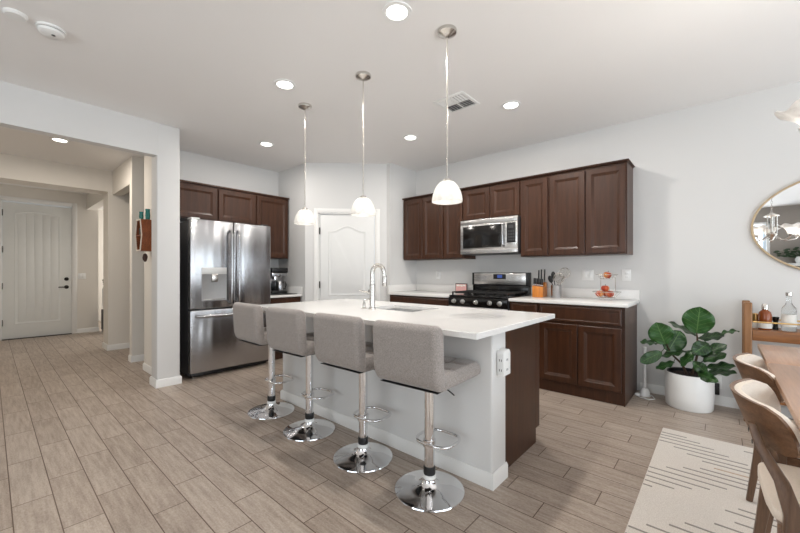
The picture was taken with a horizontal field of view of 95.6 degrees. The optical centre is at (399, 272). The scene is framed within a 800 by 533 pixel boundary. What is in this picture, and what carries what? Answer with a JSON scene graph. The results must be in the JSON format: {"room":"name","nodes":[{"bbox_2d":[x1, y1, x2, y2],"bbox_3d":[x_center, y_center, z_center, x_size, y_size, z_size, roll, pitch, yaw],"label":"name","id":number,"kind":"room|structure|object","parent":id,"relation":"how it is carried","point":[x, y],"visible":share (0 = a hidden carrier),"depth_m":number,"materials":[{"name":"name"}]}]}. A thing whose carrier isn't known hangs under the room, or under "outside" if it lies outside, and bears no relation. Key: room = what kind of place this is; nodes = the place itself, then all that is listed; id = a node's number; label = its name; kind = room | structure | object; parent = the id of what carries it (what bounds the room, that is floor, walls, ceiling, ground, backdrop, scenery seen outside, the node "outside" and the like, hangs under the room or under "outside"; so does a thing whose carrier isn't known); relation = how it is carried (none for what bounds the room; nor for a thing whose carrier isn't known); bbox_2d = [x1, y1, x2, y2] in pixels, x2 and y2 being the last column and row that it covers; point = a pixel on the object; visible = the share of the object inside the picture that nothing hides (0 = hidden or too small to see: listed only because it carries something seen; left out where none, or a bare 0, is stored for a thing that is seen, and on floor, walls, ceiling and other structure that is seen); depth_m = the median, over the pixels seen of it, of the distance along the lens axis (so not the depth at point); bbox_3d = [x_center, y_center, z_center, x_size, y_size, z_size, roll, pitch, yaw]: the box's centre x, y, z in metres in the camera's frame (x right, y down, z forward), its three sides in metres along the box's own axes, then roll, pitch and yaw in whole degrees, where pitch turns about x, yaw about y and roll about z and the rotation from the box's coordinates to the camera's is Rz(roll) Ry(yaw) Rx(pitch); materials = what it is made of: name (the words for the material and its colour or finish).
{"room":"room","nodes":[
{"label":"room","id":0,"kind":"room"},
{"bbox_2d":[0,184,97,328],"bbox_3d":[-6.886,-0.176,6.570,0.120,2.743,2.190,0,0,41],"label":"wall","id":1,"kind":"structure","parent":0,"point":[87,220],"depth_m":7.18,"materials":[{"name":"paint"}]},
{"bbox_2d":[2,201,70,339],"bbox_3d":[-6.694,-0.034,6.703,0.105,2.433,0.922,0,0,41],"label":"door","id":2,"kind":"structure","parent":1,"relation":"in","point":[36,239],"depth_m":6.69,"materials":[{"name":"paint"}]},
{"bbox_2d":[2,333,71,340],"bbox_3d":[-6.716,1.190,6.732,0.140,0.011,0.910,0,0,41],"label":"trim","id":3,"kind":"structure","parent":1,"relation":"attached to","point":[67,333],"depth_m":6.68,"materials":[{"name":"brown metal"}]},
{"bbox_2d":[0,195,76,340],"bbox_3d":[-6.721,-0.075,6.736,0.128,2.540,1.070,0,0,41],"label":"trim","id":4,"kind":"structure","parent":1,"relation":"attached to","point":[2,198],"depth_m":7.05,"materials":[{"name":"white paint"}]},
{"bbox_2d":[78,273,85,278],"bbox_3d":[-6.282,0.075,7.158,0.009,0.116,0.118,0,0,41],"label":"light switch","id":5,"kind":"object","parent":1,"relation":"attached to","point":[80,275],"visible":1,"depth_m":7.16,"materials":[{"name":"white plastic"}]},
{"bbox_2d":[77,327,98,332],"bbox_3d":[-6.837,1.153,6.616,0.133,0.085,2.083,0,0,41],"label":"baseboard","id":6,"kind":"structure","parent":1,"relation":"attached to","point":[94,329],"depth_m":7.22,"materials":[{"name":"white paint"}]},
{"bbox_2d":[0,153,129,344],"bbox_3d":[-4.334,-0.176,5.154,1.380,2.743,3.200,0,0,41],"label":"wall","id":7,"kind":"structure","parent":0,"point":[114,186],"depth_m":5.55,"materials":[{"name":"paint"}]},
{"bbox_2d":[0,81,179,379],"bbox_3d":[-4.116,-0.176,2.071,0.200,2.743,5.062,0,0,41],"label":"wall","id":8,"kind":"structure","parent":0,"point":[21,108],"depth_m":3.75,"materials":[{"name":"paint"}]},
{"bbox_2d":[149,375,181,387],"bbox_3d":[-2.513,1.153,3.889,0.226,0.085,0.240,0,0,41],"label":"baseboard","id":9,"kind":"structure","parent":8,"relation":"attached to","point":[174,380],"depth_m":3.81,"materials":[{"name":"white paint"}]},
{"bbox_2d":[87,193,102,210],"bbox_3d":[-5.406,-1.397,6.570,2.100,0.303,0.134,0,0,41],"label":"wall","id":10,"kind":"structure","parent":0,"point":[94,201],"depth_m":6.80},
{"bbox_2d":[98,209,102,320],"bbox_3d":[-7.102,-0.176,9.394,0.120,2.743,2.100,0,0,41],"label":"wall","id":11,"kind":"structure","parent":0,"point":[100,212],"depth_m":8.96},
{"bbox_2d":[102,342,151,374],"bbox_3d":[-3.018,1.153,5.589,2.806,0.085,2.008,0,0,41],"label":"baseboard","id":12,"kind":"structure","parent":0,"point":[136,358],"depth_m":4.89,"materials":[{"name":"white paint"}]},
{"bbox_2d":[130,156,143,355],"bbox_3d":[-2.960,-0.176,5.580,0.120,2.743,1.944,0,0,41],"label":"pier","id":13,"kind":"object","parent":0,"point":[136,163],"visible":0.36,"depth_m":4.86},
{"bbox_2d":[144,155,151,366],"bbox_3d":[-2.829,-0.176,4.243,0.743,2.743,0.100,0,0,41],"label":"wall","id":14,"kind":"structure","parent":0,"point":[147,159],"depth_m":4.33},
{"bbox_2d":[135,219,151,251],"bbox_3d":[-2.950,-0.425,4.192,0.270,0.360,0.135,0,0,41],"label":"wall shelf","id":15,"kind":"object","parent":14,"relation":"attached to","point":[143,242],"visible":0.86,"depth_m":4.13,"materials":[{"name":"red wood"}]},
{"bbox_2d":[142,253,147,261],"bbox_3d":[-2.947,-0.182,4.191,0.082,0.124,0.048,0,0,41],"label":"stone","id":16,"kind":"object","parent":15,"relation":"hanging from","point":[145,256],"visible":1,"depth_m":4.17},
{"bbox_2d":[145,209,149,219],"bbox_3d":[-2.920,-0.668,4.196,0.052,0.125,0.052,0,0,41],"label":"vase","id":17,"kind":"object","parent":15,"relation":"on","point":[147,211],"visible":0.87,"depth_m":4.18,"materials":[{"name":"ceramic"}]},
{"bbox_2d":[180,150,277,267],"bbox_3d":[-2.425,-0.176,5.087,0.120,2.743,1.705,0,0,41],"label":"wall","id":18,"kind":"structure","parent":0,"point":[194,167],"depth_m":5.03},
{"bbox_2d":[180,182,216,220],"bbox_3d":[-2.610,-0.865,4.535,0.330,0.430,0.511,0,0,41],"label":"upper cabinet","id":19,"kind":"object","parent":18,"relation":"attached to","point":[199,201],"visible":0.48,"depth_m":4.45,"materials":[{"name":"brown wood"}]},
{"bbox_2d":[180,179,288,199],"bbox_3d":[-2.279,-1.091,4.907,0.333,0.020,1.548,0,0,41],"label":"trim","id":20,"kind":"structure","parent":19,"relation":"on","point":[186,181],"depth_m":4.74,"materials":[{"name":"brown wood"}]},
{"bbox_2d":[217,188,255,224],"bbox_3d":[-2.273,-0.865,4.917,0.330,0.430,0.509,0,0,41],"label":"upper cabinet","id":21,"kind":"object","parent":18,"relation":"attached to","point":[233,206],"visible":0.62,"depth_m":4.80,"materials":[{"name":"brown wood"}]},
{"bbox_2d":[256,194,287,258],"bbox_3d":[-1.939,-0.640,5.296,0.330,0.880,0.500,0,0,41],"label":"upper cabinet","id":22,"kind":"object","parent":18,"relation":"attached to","point":[272,212],"visible":0.65,"depth_m":5.23,"materials":[{"name":"brown wood"}]},
{"bbox_2d":[278,163,304,301],"bbox_3d":[-1.606,-0.176,5.448,0.871,2.743,0.120,0,0,41],"label":"wall","id":23,"kind":"structure","parent":0,"point":[291,181],"depth_m":5.32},
{"bbox_2d":[283,286,302,293],"bbox_3d":[-1.635,0.260,5.380,0.632,0.102,0.020,0,0,41],"label":"backsplash","id":24,"kind":"structure","parent":23,"relation":"attached to","point":[290,289],"depth_m":5.28,"materials":[{"name":"white stone"}]},
{"bbox_2d":[305,163,386,300],"bbox_3d":[-0.743,-0.176,5.205,1.200,2.743,0.120,0,0,-3],"label":"wall","id":25,"kind":"structure","parent":0,"point":[328,185],"depth_m":5.14,"materials":[{"name":"paint"}]},
{"bbox_2d":[319,215,373,299],"bbox_3d":[-0.755,0.185,5.139,0.776,1.995,0.104,0,0,-3],"label":"door","id":26,"kind":"structure","parent":25,"relation":"in","point":[346,241],"depth_m":5.15,"materials":[{"name":"white paint"}]},
{"bbox_2d":[314,208,379,300],"bbox_3d":[-0.752,0.147,5.192,0.930,2.095,0.126,0,0,-3],"label":"trim","id":27,"kind":"structure","parent":25,"relation":"attached to","point":[317,211],"depth_m":5.12,"materials":[{"name":"white paint"}]},
{"bbox_2d":[283,316,504,473],"bbox_3d":[-0.245,0.759,2.777,2.160,0.871,0.172,0,0,41],"label":"wall","id":28,"kind":"structure","parent":0,"point":[476,412],"depth_m":2.20,"materials":[{"name":"paint"}]},
{"bbox_2d":[280,389,507,490],"bbox_3d":[-0.249,1.153,2.772,2.186,0.085,0.184,0,0,41],"label":"baseboard","id":29,"kind":"structure","parent":28,"relation":"attached to","point":[483,478],"depth_m":2.37,"materials":[{"name":"white paint"}]},
{"bbox_2d":[497,348,509,376],"bbox_3d":[0.586,0.510,2.050,0.046,0.150,0.093,0,0,41],"label":"adapter","id":30,"kind":"object","parent":28,"relation":"attached to","point":[503,354],"visible":1,"depth_m":2.02,"materials":[{"name":"white plastic"}]},
{"bbox_2d":[0,321,793,532],"bbox_3d":[-3.336,1.245,3.474,15.400,0.100,8.400,0,0,41],"label":"floor","id":31,"kind":"structure","parent":0,"point":[88,444],"depth_m":2.29,"materials":[{"name":"brown wood"}]},
{"bbox_2d":[101,309,102,331],"bbox_3d":[-5.775,0.970,7.391,0.320,0.450,0.450,0,0,41],"label":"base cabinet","id":32,"kind":"object","parent":31,"relation":"on","point":[101,309],"visible":0.17,"depth_m":7.30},
{"bbox_2d":[180,217,269,377],"bbox_3d":[-2.228,0.289,4.560,0.786,1.812,0.955,0,0,41],"label":"refrigerator","id":33,"kind":"object","parent":31,"relation":"on","point":[223,264],"visible":0.88,"depth_m":4.22,"materials":[{"name":"grey metal"}]},
{"bbox_2d":[233,302,294,419],"bbox_3d":[-1.121,0.724,3.106,0.412,0.942,0.463,0,0,42],"label":"bar stool","id":34,"kind":"object","parent":31,"relation":"on","point":[249,327],"visible":0.67,"depth_m":3.00,"materials":[{"name":"fabric"}]},
{"bbox_2d":[267,296,299,360],"bbox_3d":[-1.816,0.769,5.207,0.632,0.852,0.504,0,0,41],"label":"base cabinet","id":35,"kind":"object","parent":31,"relation":"on","point":[278,355],"visible":0.1,"depth_m":5.00,"materials":[{"name":"brown wood"}]},
{"bbox_2d":[270,294,302,297],"bbox_3d":[-1.808,0.327,5.199,0.653,0.031,0.519,0,0,41],"label":"countertop","id":36,"kind":"structure","parent":35,"relation":"on","point":[290,295],"depth_m":4.98,"materials":[{"name":"white stone"}]},
{"bbox_2d":[270,268,287,293],"bbox_3d":[-1.800,0.123,5.247,0.250,0.375,0.250,0,0,41],"label":"coffee machine","id":37,"kind":"object","parent":36,"relation":"on","point":[276,274],"visible":0.69,"depth_m":5.18,"materials":[{"name":"black plastic"}]},
{"bbox_2d":[275,281,286,290],"bbox_3d":[-1.727,0.195,5.261,0.124,0.141,0.183,0,0,41],"label":"coffee carafe","id":38,"kind":"object","parent":37,"relation":"in","point":[279,284],"visible":1,"depth_m":5.20,"materials":[{"name":"silver metal"}]},
{"bbox_2d":[266,306,334,441],"bbox_3d":[-0.699,0.724,2.727,0.412,0.942,0.463,0,0,39],"label":"bar stool","id":39,"kind":"object","parent":31,"relation":"on","point":[286,327],"visible":0.79,"depth_m":2.61,"materials":[{"name":"fabric"}]},
{"bbox_2d":[313,312,392,472],"bbox_3d":[-0.252,0.724,2.326,0.412,0.942,0.463,0,0,40],"label":"bar stool","id":40,"kind":"object","parent":31,"relation":"on","point":[339,340],"visible":0.84,"depth_m":2.21,"materials":[{"name":"fabric"}]},
{"bbox_2d":[390,295,448,305],"bbox_3d":[0.430,0.754,4.992,1.008,0.882,0.632,0,0,41],"label":"base cabinet","id":41,"kind":"object","parent":31,"relation":"on","point":[393,298],"visible":0.13,"depth_m":4.73,"materials":[{"name":"brown wood"}]},
{"bbox_2d":[388,291,464,297],"bbox_3d":[0.424,0.296,4.992,1.022,0.031,0.641,0,0,41],"label":"countertop","id":42,"kind":"structure","parent":41,"relation":"on","point":[407,293],"depth_m":4.80,"materials":[{"name":"white stone"}]},
{"bbox_2d":[455,283,466,290],"bbox_3d":[0.838,0.215,4.884,0.176,0.132,0.064,0,0,38],"label":"sign","id":43,"kind":"object","parent":42,"relation":"on","point":[458,286],"visible":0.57,"depth_m":4.87,"materials":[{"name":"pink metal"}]},
{"bbox_2d":[373,320,480,512],"bbox_3d":[0.148,0.724,1.974,0.412,0.942,0.463,0,0,38],"label":"bar stool","id":44,"kind":"object","parent":31,"relation":"on","point":[410,355],"visible":1,"depth_m":1.86,"materials":[{"name":"fabric"}]},
{"bbox_2d":[398,308,538,467],"bbox_3d":[0.019,0.760,3.074,2.100,0.870,0.620,0,0,41],"label":"base cabinet","id":45,"kind":"object","parent":31,"relation":"on","point":[522,383],"visible":0.2,"depth_m":2.37,"materials":[{"name":"brown wood"}]},
{"bbox_2d":[260,299,554,339],"bbox_3d":[-0.113,0.308,2.890,2.248,0.030,1.103,0,0,41],"label":"countertop","id":46,"kind":"structure","parent":45,"relation":"on","point":[461,322],"depth_m":2.46,"materials":[{"name":"white stone"}]},
{"bbox_2d":[361,298,369,308],"bbox_3d":[-0.259,0.252,2.928,0.106,0.082,0.043,0,0,1],"label":"soap dispenser","id":47,"kind":"object","parent":46,"relation":"on","point":[364,300],"visible":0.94,"depth_m":2.92,"materials":[{"name":"silver metal"}]},
{"bbox_2d":[359,263,386,309],"bbox_3d":[-0.213,0.110,2.860,0.220,0.366,0.055,0,0,-4],"label":"kitchen faucet","id":48,"kind":"object","parent":46,"relation":"on","point":[384,277],"visible":1,"depth_m":2.84,"materials":[{"name":"silver metal"}]},
{"bbox_2d":[384,308,420,311],"bbox_3d":[0.019,0.417,2.970,0.530,0.182,0.390,0,0,41],"label":"sink","id":49,"kind":"object","parent":46,"relation":"in","point":[395,309],"visible":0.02,"depth_m":3.19,"materials":[{"name":"silver metal"}]},
{"bbox_2d":[449,273,530,309],"bbox_3d":[1.066,0.599,4.369,0.764,1.192,0.722,0,0,41],"label":"gas range","id":50,"kind":"object","parent":31,"relation":"on","point":[490,290],"visible":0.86,"depth_m":4.37,"materials":[{"name":"grey paint"}]},
{"bbox_2d":[449,290,529,299],"bbox_3d":[1.083,0.263,4.389,0.756,0.062,0.610,0,0,41],"label":"cooktop","id":51,"kind":"object","parent":50,"relation":"in","point":[469,294],"depth_m":4.27,"materials":[{"name":"metal"}]},
{"bbox_2d":[510,301,538,312],"bbox_3d":[1.500,0.754,4.049,0.310,0.882,0.632,0,0,41],"label":"base cabinet","id":52,"kind":"object","parent":31,"relation":"on","point":[514,306],"visible":0.2,"depth_m":3.80,"materials":[{"name":"brown wood"}]},
{"bbox_2d":[509,296,639,307],"bbox_3d":[1.795,0.296,3.784,1.103,0.031,0.641,0,0,41],"label":"countertop","id":53,"kind":"structure","parent":52,"relation":"on","point":[621,303],"depth_m":3.61,"materials":[{"name":"white stone"}]},
{"bbox_2d":[532,282,546,296],"bbox_3d":[1.610,0.199,4.173,0.115,0.165,0.210,0,0,35],"label":"knife block","id":54,"kind":"object","parent":53,"relation":"on","point":[537,291],"visible":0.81,"depth_m":4.10,"materials":[{"name":"brown wood"}]},
{"bbox_2d":[551,285,560,297],"bbox_3d":[1.728,0.211,4.009,0.110,0.140,0.110,0,0,41],"label":"utensil crock","id":55,"kind":"object","parent":53,"relation":"on","point":[555,289],"visible":0.95,"depth_m":3.96,"materials":[{"name":"white ceramic"}]},
{"bbox_2d":[554,273,564,284],"bbox_3d":[1.736,0.140,3.957,0.047,0.274,0.116,0,0,-28],"label":"skimmer","id":56,"kind":"object","parent":55,"relation":"in","point":[556,273],"visible":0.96,"depth_m":3.95,"materials":[{"name":"silver metal"}]},
{"bbox_2d":[559,268,569,284],"bbox_3d":[1.788,0.112,3.985,0.154,0.328,0.030,0,0,30],"label":"skimmer","id":57,"kind":"object","parent":55,"relation":"in","point":[567,276],"visible":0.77,"depth_m":3.97,"materials":[{"name":"silver metal"}]},
{"bbox_2d":[559,268,569,277],"bbox_3d":[1.804,0.008,3.976,0.120,0.119,0.019,0,0,41],"label":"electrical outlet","id":58,"kind":"object","parent":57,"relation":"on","point":[567,276],"depth_m":3.96,"materials":[{"name":"plastic"}]},
{"bbox_2d":[592,274,620,300],"bbox_3d":[2.074,0.149,3.638,0.256,0.262,0.256,0,0,41],"label":"fruit stand","id":59,"kind":"object","parent":53,"relation":"on","point":[615,291],"visible":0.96,"depth_m":3.62,"materials":[{"name":"silver metal"}]},
{"bbox_2d":[595,291,603,296],"bbox_3d":[2.012,0.209,3.654,0.075,0.075,0.075,0,0,14],"label":"apple","id":60,"kind":"object","parent":59,"relation":"in","point":[597,293],"visible":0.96,"depth_m":3.63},
{"bbox_2d":[601,284,609,291],"bbox_3d":[2.057,0.155,3.635,0.075,0.075,0.075,0,0,-26],"label":"apple","id":61,"kind":"object","parent":59,"relation":"in","point":[605,288],"visible":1,"depth_m":3.61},
{"bbox_2d":[595,274,617,278],"bbox_3d":[2.074,0.043,3.638,0.202,0.050,0.202,0,0,41],"label":"wire bowl","id":62,"kind":"object","parent":59,"relation":"on","point":[595,274],"depth_m":3.59,"materials":[{"name":"silver metal"}]},
{"bbox_2d":[592,291,620,297],"bbox_3d":[2.074,0.224,3.638,0.256,0.063,0.256,0,0,41],"label":"wire bowl","id":63,"kind":"object","parent":59,"relation":"on","point":[617,292],"depth_m":3.61,"materials":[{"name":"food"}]},
{"bbox_2d":[603,271,611,277],"bbox_3d":[2.076,0.022,3.627,0.075,0.075,0.075,0,0,-42],"label":"apple","id":64,"kind":"object","parent":59,"relation":"in","point":[605,276],"visible":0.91,"depth_m":3.60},
{"bbox_2d":[605,291,613,296],"bbox_3d":[2.077,0.209,3.589,0.075,0.075,0.075,0,0,29],"label":"apple","id":65,"kind":"object","parent":59,"relation":"in","point":[606,294],"visible":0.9,"depth_m":3.56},
{"bbox_2d":[539,303,636,406],"bbox_3d":[1.907,0.754,3.691,0.765,0.882,0.632,0,0,41],"label":"base cabinet","id":66,"kind":"object","parent":31,"relation":"on","point":[589,352],"visible":0.82,"depth_m":3.42,"materials":[{"name":"brown wood"}]},
{"bbox_2d":[634,347,654,399],"bbox_3d":[2.355,0.958,3.471,0.151,0.475,0.168,0,0,-18],"label":"post","id":67,"kind":"object","parent":31,"relation":"on","point":[644,392],"visible":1,"depth_m":3.50,"materials":[{"name":"white plastic"}]},
{"bbox_2d":[640,307,739,412],"bbox_3d":[2.540,0.745,3.204,0.433,0.900,0.654,0,0,-40],"label":"potted plant","id":68,"kind":"object","parent":31,"relation":"on","point":[686,389],"visible":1,"depth_m":3.14,"materials":[{"name":"green plant"}]},
{"bbox_2d":[625,428,776,532],"bbox_3d":[1.842,1.189,1.012,2.075,0.012,2.855,0,0,41],"label":"area rug","id":69,"kind":"object","parent":31,"relation":"on","point":[692,483],"visible":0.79,"depth_m":1.97,"materials":[{"name":"fabric"}]},
{"bbox_2d":[729,378,799,532],"bbox_3d":[1.394,0.798,1.132,0.548,0.771,0.492,0,0,39],"label":"dining chair","id":70,"kind":"object","parent":69,"relation":"on","point":[771,431],"visible":1,"depth_m":1.13,"materials":[{"name":"brown wood"}]},
{"bbox_2d":[733,353,799,532],"bbox_3d":[1.813,0.798,1.576,0.548,0.771,0.492,0,0,39],"label":"dining chair","id":71,"kind":"object","parent":69,"relation":"on","point":[749,365],"visible":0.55,"depth_m":1.66,"materials":[{"name":"brown wood"}]},
{"bbox_2d":[757,344,799,430],"bbox_3d":[1.723,0.808,0.954,0.980,0.748,2.470,0,0,41],"label":"dining table","id":72,"kind":"object","parent":69,"relation":"on","point":[783,362],"visible":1,"depth_m":1.60,"materials":[{"name":"brown wood"}]},
{"bbox_2d":[742,300,799,420],"bbox_3d":[3.213,0.718,2.707,0.950,0.955,0.310,0,0,41],"label":"bar cart","id":73,"kind":"object","parent":31,"relation":"on","point":[749,333],"visible":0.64,"depth_m":2.86,"materials":[{"name":"brown wood"}]},
{"bbox_2d":[752,313,757,327],"bbox_3d":[2.918,0.396,2.974,0.048,0.121,0.048,0,0,41],"label":"jar","id":74,"kind":"object","parent":73,"relation":"on","point":[754,315],"visible":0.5,"depth_m":2.96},
{"bbox_2d":[758,304,771,329],"bbox_3d":[2.915,0.354,2.896,0.082,0.205,0.082,0,0,41],"label":"liquor bottle","id":75,"kind":"object","parent":73,"relation":"on","point":[764,315],"visible":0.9,"depth_m":2.87,"materials":[{"name":"brown glass"}]},
{"bbox_2d":[772,317,778,329],"bbox_3d":[2.996,0.406,2.891,0.044,0.100,0.044,0,0,41],"label":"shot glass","id":76,"kind":"object","parent":73,"relation":"on","point":[775,319],"visible":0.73,"depth_m":2.88,"materials":[{"name":"black glass"}]},
{"bbox_2d":[752,327,799,344],"bbox_3d":[3.213,0.498,2.707,0.849,0.083,0.302,0,0,41],"label":"tray","id":77,"kind":"object","parent":73,"relation":"on","point":[779,336],"depth_m":2.80,"materials":[{"name":"brown wood"}]},
{"bbox_2d":[781,292,796,331],"bbox_3d":[3.028,0.305,2.823,0.086,0.302,0.086,0,0,41],"label":"glass bottle","id":78,"kind":"object","parent":73,"relation":"on","point":[788,311],"visible":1,"depth_m":2.80,"materials":[{"name":"white"}]},
{"bbox_2d":[0,0,799,209],"bbox_3d":[-3.336,-1.598,3.474,15.400,0.100,8.400,0,0,41],"label":"ceiling","id":79,"kind":"structure","parent":0,"point":[207,70],"depth_m":2.73,"materials":[{"name":"paint"}]},
{"bbox_2d":[2,7,27,21],"bbox_3d":[-2.305,-1.538,2.172,0.110,0.020,0.110,0,0,41],"label":"cover plate","id":80,"kind":"object","parent":79,"relation":"attached to","point":[14,14],"visible":1,"depth_m":2.16,"materials":[{"name":"white plastic"}]},
{"bbox_2d":[35,21,65,39],"bbox_3d":[-2.220,-1.526,2.306,0.144,0.043,0.144,0,0,41],"label":"smoke detector","id":81,"kind":"object","parent":79,"relation":"attached to","point":[49,30],"visible":1,"depth_m":2.28,"materials":[{"name":"white plastic"}]},
{"bbox_2d":[49,137,69,142],"bbox_3d":[-3.978,-1.544,4.242,0.180,0.007,0.180,0,0,41],"label":"recessed light","id":82,"kind":"object","parent":79,"relation":"in","point":[60,140],"visible":0.94,"depth_m":4.24,"materials":[{"name":"white"}]},
{"bbox_2d":[259,141,273,146],"bbox_3d":[-1.611,-1.544,4.374,0.180,0.007,0.180,0,0,41],"label":"recessed light","id":83,"kind":"object","parent":79,"relation":"in","point":[262,143],"visible":1,"depth_m":4.37,"materials":[{"name":"white"}]},
{"bbox_2d":[273,79,295,90],"bbox_3d":[-0.948,-1.544,2.988,0.180,0.007,0.180,0,0,41],"label":"recessed light","id":84,"kind":"object","parent":79,"relation":"in","point":[283,84],"visible":1,"depth_m":2.98,"materials":[{"name":"white"}]},
{"bbox_2d":[294,102,315,224],"bbox_3d":[-0.881,-0.999,3.363,0.196,1.099,0.196,0,0,41],"label":"pendant light","id":85,"kind":"object","parent":79,"relation":"hanging from","point":[304,216],"visible":1,"depth_m":3.32,"materials":[{"name":"white"}]},
{"bbox_2d":[351,71,375,216],"bbox_3d":[-0.289,-0.999,2.844,0.196,1.099,0.196,0,0,41],"label":"pendant light","id":86,"kind":"object","parent":79,"relation":"hanging from","point":[362,206],"visible":1,"depth_m":2.80,"materials":[{"name":"white"}]},
{"bbox_2d":[382,1,411,22],"bbox_3d":[-0.018,-1.544,2.156,0.180,0.007,0.180,0,0,41],"label":"recessed light","id":87,"kind":"object","parent":79,"relation":"in","point":[393,11],"visible":1,"depth_m":2.15,"materials":[{"name":"white plastic"}]},
{"bbox_2d":[403,135,417,140],"bbox_3d":[0.121,-1.544,4.162,0.180,0.007,0.180,0,0,41],"label":"recessed light","id":88,"kind":"object","parent":79,"relation":"in","point":[406,137],"visible":1,"depth_m":4.15,"materials":[{"name":"white"}]},
{"bbox_2d":[432,24,462,204],"bbox_3d":[0.302,-0.999,2.320,0.196,1.099,0.196,0,0,41],"label":"pendant light","id":89,"kind":"object","parent":79,"relation":"hanging from","point":[447,192],"visible":1,"depth_m":2.29,"materials":[{"name":"glass"}]},
{"bbox_2d":[433,91,479,113],"bbox_3d":[0.516,-1.542,3.307,0.310,0.012,0.310,0,0,41],"label":"ceiling vent","id":90,"kind":"object","parent":79,"relation":"in","point":[459,101],"visible":0.98,"depth_m":3.30,"materials":[{"name":"white plastic"}]},
{"bbox_2d":[501,100,520,109],"bbox_3d":[1.027,-1.544,3.354,0.180,0.007,0.180,0,0,41],"label":"recessed light","id":91,"kind":"object","parent":79,"relation":"in","point":[509,105],"visible":1,"depth_m":3.35,"materials":[{"name":"white"}]},
{"bbox_2d":[774,99,799,131],"bbox_3d":[1.683,-0.971,1.150,0.702,1.155,0.661,0,0,41],"label":"chandelier","id":92,"kind":"object","parent":79,"relation":"hanging from","point":[792,114],"visible":1,"depth_m":1.29,"materials":[{"name":"silver metal"}]},
{"bbox_2d":[387,163,415,301],"bbox_3d":[0.045,-0.176,5.428,0.120,2.743,0.692,0,0,41],"label":"wall","id":93,"kind":"structure","parent":0,"point":[401,181],"depth_m":5.25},
{"bbox_2d":[388,284,416,291],"bbox_3d":[0.042,0.230,5.316,0.020,0.102,0.620,0,0,41],"label":"backsplash","id":94,"kind":"structure","parent":93,"relation":"attached to","point":[404,287],"depth_m":5.29,"materials":[{"name":"white stone"}]},
{"bbox_2d":[416,81,799,406],"bbox_3d":[2.623,-0.176,3.562,6.416,2.743,0.120,0,0,41],"label":"wall","id":95,"kind":"structure","parent":0,"point":[702,173],"depth_m":3.42,"materials":[{"name":"paint"}]},
{"bbox_2d":[404,195,451,260],"bbox_3d":[0.417,-0.618,5.206,0.709,0.882,0.330,0,0,41],"label":"upper cabinet","id":96,"kind":"object","parent":95,"relation":"attached to","point":[423,219],"visible":0.73,"depth_m":5.06,"materials":[{"name":"brown wood"}]},
{"bbox_2d":[402,158,634,199],"bbox_3d":[1.209,-1.069,4.492,2.841,0.017,0.352,0,0,41],"label":"trim","id":97,"kind":"structure","parent":96,"relation":"on","point":[627,159],"depth_m":3.96,"materials":[{"name":"brown wood"}]},
{"bbox_2d":[417,284,472,291],"bbox_3d":[0.630,0.230,5.225,1.022,0.102,0.020,0,0,41],"label":"backsplash","id":98,"kind":"structure","parent":95,"relation":"attached to","point":[420,287],"depth_m":5.29,"materials":[{"name":"white stone"}]},
{"bbox_2d":[444,190,475,259],"bbox_3d":[0.798,-0.618,4.870,0.305,0.882,0.330,0,0,41],"label":"upper cabinet","id":99,"kind":"object","parent":95,"relation":"attached to","point":[453,214],"visible":0.61,"depth_m":4.75,"materials":[{"name":"brown wood"}]},
{"bbox_2d":[463,180,520,220],"bbox_3d":[1.196,-0.855,4.519,0.758,0.409,0.330,0,0,41],"label":"upper cabinet","id":100,"kind":"object","parent":95,"relation":"attached to","point":[503,199],"visible":0.73,"depth_m":4.37,"materials":[{"name":"brown wood"}]},
{"bbox_2d":[461,215,520,255],"bbox_3d":[1.158,-0.435,4.476,0.750,0.424,0.443,0,0,41],"label":"microwave","id":101,"kind":"object","parent":100,"relation":"attached to","point":[498,235],"visible":0.98,"depth_m":4.32,"materials":[{"name":"grey metal"}]},
{"bbox_2d":[521,175,553,257],"bbox_3d":[1.600,-0.618,4.163,0.318,0.882,0.330,0,0,41],"label":"upper cabinet","id":102,"kind":"object","parent":95,"relation":"attached to","point":[534,191],"visible":0.84,"depth_m":4.04,"materials":[{"name":"brown wood"}]},
{"bbox_2d":[531,287,639,299],"bbox_3d":[2.000,0.230,4.017,1.103,0.102,0.020,0,0,41],"label":"backsplash","id":103,"kind":"structure","parent":95,"relation":"attached to","point":[565,292],"depth_m":3.94,"materials":[{"name":"white stone"}]},
{"bbox_2d":[582,270,593,279],"bbox_3d":[2.058,0.030,3.975,0.118,0.116,0.009,0,0,41],"label":"light switch","id":104,"kind":"object","parent":95,"relation":"attached to","point":[586,274],"visible":1,"depth_m":3.97,"materials":[{"name":"white plastic"}]},
{"bbox_2d":[549,162,632,256],"bbox_3d":[1.994,-0.618,3.816,0.732,0.882,0.330,0,0,41],"label":"upper cabinet","id":105,"kind":"object","parent":95,"relation":"attached to","point":[591,209],"visible":1,"depth_m":3.65,"materials":[{"name":"brown wood"}]},
{"bbox_2d":[622,270,630,280],"bbox_3d":[2.332,0.030,3.734,0.078,0.116,0.008,0,0,41],"label":"wall outlet","id":106,"kind":"object","parent":95,"relation":"attached to","point":[626,274],"visible":1,"depth_m":3.73,"materials":[{"name":"white plastic"}]},
{"bbox_2d":[640,382,792,418],"bbox_3d":[3.658,1.153,2.561,3.300,0.085,0.013,0,0,41],"label":"baseboard","id":107,"kind":"structure","parent":95,"relation":"attached to","point":[656,389],"depth_m":3.24,"materials":[{"name":"white paint"}]},
{"bbox_2d":[715,376,721,394],"bbox_3d":[2.842,1.014,3.256,0.072,0.163,0.050,0,0,41],"label":"wall outlet","id":108,"kind":"object","parent":95,"relation":"attached to","point":[718,385],"visible":0.52,"depth_m":3.24,"materials":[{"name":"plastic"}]},
{"bbox_2d":[751,181,799,269],"bbox_3d":[3.477,-0.380,2.712,1.230,0.850,0.025,0,0,41],"label":"wall mirror","id":109,"kind":"object","parent":95,"relation":"attached to","point":[775,226],"visible":1,"depth_m":2.99,"materials":[{"name":"gold metal"}]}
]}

